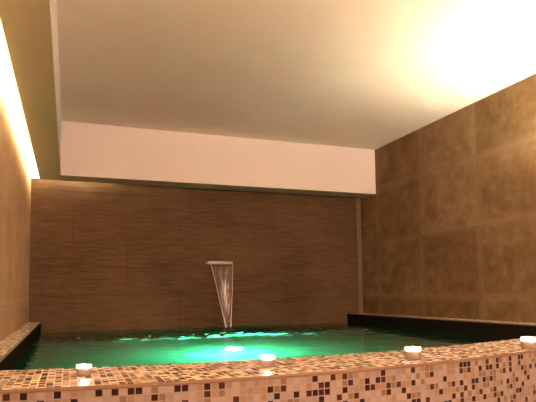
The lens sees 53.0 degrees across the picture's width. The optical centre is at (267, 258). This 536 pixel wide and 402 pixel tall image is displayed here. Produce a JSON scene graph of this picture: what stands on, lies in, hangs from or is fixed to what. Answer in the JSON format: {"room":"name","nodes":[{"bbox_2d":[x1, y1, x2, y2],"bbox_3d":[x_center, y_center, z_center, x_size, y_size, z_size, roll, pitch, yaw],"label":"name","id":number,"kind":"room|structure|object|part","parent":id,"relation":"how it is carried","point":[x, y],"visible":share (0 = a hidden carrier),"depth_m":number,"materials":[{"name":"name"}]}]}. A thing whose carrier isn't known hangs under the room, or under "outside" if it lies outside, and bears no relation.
{"room":"indoor spa pool","nodes":[
{"label":"indoor spa pool","id":0,"kind":"room"},
{"bbox_2d":[0,19,30,340],"bbox_3d":[-0.761,-0.163,0.584,0.200,3.800,12.000,1,-4,-20],"label":"wall","id":1,"kind":"structure","parent":0,"point":[15,143],"depth_m":4.18,"materials":[{"name":"tile"}]},
{"bbox_2d":[29,178,358,332],"bbox_3d":[-0.719,0.241,6.878,4.259,3.800,0.200,1,-4,-20],"label":"wall","id":2,"kind":"structure","parent":0,"point":[104,256],"depth_m":6.67,"materials":[{"name":"brown wood"}]},
{"bbox_2d":[31,146,39,178],"bbox_3d":[-0.700,-1.179,6.870,4.259,0.569,0.010,1,-4,-20],"label":"light","id":3,"kind":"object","parent":2,"relation":"attached to","point":[34,172],"depth_m":6.13,"materials":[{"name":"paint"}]},
{"bbox_2d":[201,261,232,264],"bbox_3d":[-0.642,0.047,6.722,0.365,0.040,0.170,1,-4,-20],"label":"spout","id":4,"kind":"object","parent":2,"relation":"attached to","point":[202,262],"visible":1,"depth_m":6.70,"materials":[{"name":"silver metal"}]},
{"bbox_3d":[-0.616,0.049,6.732,0.310,0.025,0.170,1,-4,-20],"label":"spout blade","id":5,"kind":"part","parent":4,"relation":"part of","materials":[{"name":"beige metal"}]},
{"bbox_2d":[356,197,362,312],"bbox_3d":[1.281,-0.060,7.527,0.065,1.624,0.012,1,-4,-20],"label":"trim","id":6,"kind":"structure","parent":2,"relation":"attached to","point":[358,201],"depth_m":7.52,"materials":[{"name":"brown"}]},
{"bbox_2d":[0,313,535,401],"bbox_3d":[0.173,1.228,4.440,4.253,1.315,4.847,1,-4,-20],"label":"pool","id":7,"kind":"object","parent":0,"point":[495,371],"visible":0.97,"depth_m":2.11,"materials":[{"name":"tile"}]},
{"bbox_2d":[76,363,91,375],"bbox_3d":[-0.666,0.400,1.948,0.052,0.042,0.052,1,-4,-20],"label":"tealight candle","id":8,"kind":"object","parent":7,"relation":"on","point":[83,368],"visible":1,"depth_m":1.94,"materials":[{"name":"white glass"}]},
{"bbox_2d":[13,322,518,369],"bbox_3d":[0.029,0.706,4.674,3.886,0.063,4.380,1,-4,-20],"label":"pool water","id":9,"kind":"object","parent":7,"relation":"in","point":[103,348],"visible":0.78,"depth_m":4.42,"materials":[{"name":"teal liquid"}]},
{"bbox_2d":[210,263,232,326],"bbox_3d":[-0.554,0.438,6.582,0.291,0.785,0.110,1,-4,-20],"label":"water","id":10,"kind":"object","parent":9,"relation":"on","point":[210,263],"visible":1,"depth_m":6.57,"materials":[{"name":"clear liquid"}]},
{"bbox_3d":[-0.610,0.436,6.553,0.203,0.785,0.030,-1,-4,10],"label":"edge cord","id":11,"kind":"part","parent":10,"relation":"part of","materials":[{"name":"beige liquid"}]},
{"bbox_3d":[-0.442,0.439,6.620,0.021,0.785,0.124,-1,-4,10],"label":"edge cord","id":12,"kind":"part","parent":10,"relation":"part of","materials":[{"name":"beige liquid"}]},
{"bbox_2d":[260,354,274,367],"bbox_3d":[-0.002,0.399,2.110,0.060,0.048,0.060,1,-4,-20],"label":"tealight candle","id":13,"kind":"object","parent":7,"relation":"on","point":[267,359],"visible":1,"depth_m":2.10,"materials":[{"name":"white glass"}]},
{"bbox_3d":[0.921,0.896,2.514,4.311,0.891,0.362,1,-4,-30],"label":"panel","id":14,"kind":"part","parent":7,"relation":"part of","materials":[{"name":"tile"}]},
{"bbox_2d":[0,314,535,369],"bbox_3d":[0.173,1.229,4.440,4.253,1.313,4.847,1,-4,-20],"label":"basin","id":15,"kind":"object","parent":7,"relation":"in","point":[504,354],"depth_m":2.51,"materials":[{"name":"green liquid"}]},
{"bbox_2d":[404,345,420,359],"bbox_3d":[0.618,0.400,2.297,0.068,0.054,0.068,1,-4,-20],"label":"tealight candle","id":16,"kind":"object","parent":7,"relation":"on","point":[409,351],"visible":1,"depth_m":2.29,"materials":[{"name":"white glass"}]},
{"bbox_2d":[520,336,535,348],"bbox_3d":[1.286,0.412,2.650,0.074,0.059,0.074,1,-4,-20],"label":"tealight candle","id":17,"kind":"object","parent":7,"relation":"on","point":[528,341],"visible":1,"depth_m":2.64,"materials":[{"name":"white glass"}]},
{"bbox_2d":[524,340,533,343],"bbox_3d":[1.286,0.408,2.651,0.052,0.018,0.052,1,-4,-20],"label":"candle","id":18,"kind":"object","parent":17,"relation":"on","point":[525,341],"depth_m":2.63,"materials":[{"name":"white wax"}]},
{"bbox_2d":[57,0,535,149],"bbox_3d":[1.307,-1.936,1.473,4.259,0.200,11.600,1,-4,-20],"label":"ceiling","id":19,"kind":"structure","parent":0,"point":[360,74],"depth_m":4.47,"materials":[{"name":"paint"}]},
{"bbox_2d":[49,0,60,174],"bbox_3d":[-0.332,-1.569,0.635,0.032,0.598,11.216,1,-4,-20],"label":"trim","id":20,"kind":"structure","parent":19,"relation":"attached to","point":[53,3],"depth_m":3.62,"materials":[{"name":"paint"}]},
{"bbox_2d":[360,73,535,322],"bbox_3d":[3.420,-0.116,2.132,0.200,3.800,12.000,1,-4,-20],"label":"wall","id":21,"kind":"structure","parent":0,"point":[448,228],"depth_m":5.65,"materials":[{"name":"tile"}]},
{"bbox_2d":[0,0,374,197],"bbox_3d":[1.381,-1.266,1.393,4.161,0.050,11.485,1,-4,-20],"label":"ceiling","id":22,"kind":"structure","parent":21,"relation":"attached to","point":[26,24],"depth_m":3.44,"materials":[{"name":"paint"}]},
{"bbox_2d":[61,121,375,193],"bbox_3d":[-0.412,-1.188,6.556,3.938,0.598,0.032,1,-4,-20],"label":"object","id":23,"kind":"structure","parent":21,"relation":"attached to","point":[87,150],"depth_m":6.43,"materials":[{"name":"paint"}]}
]}

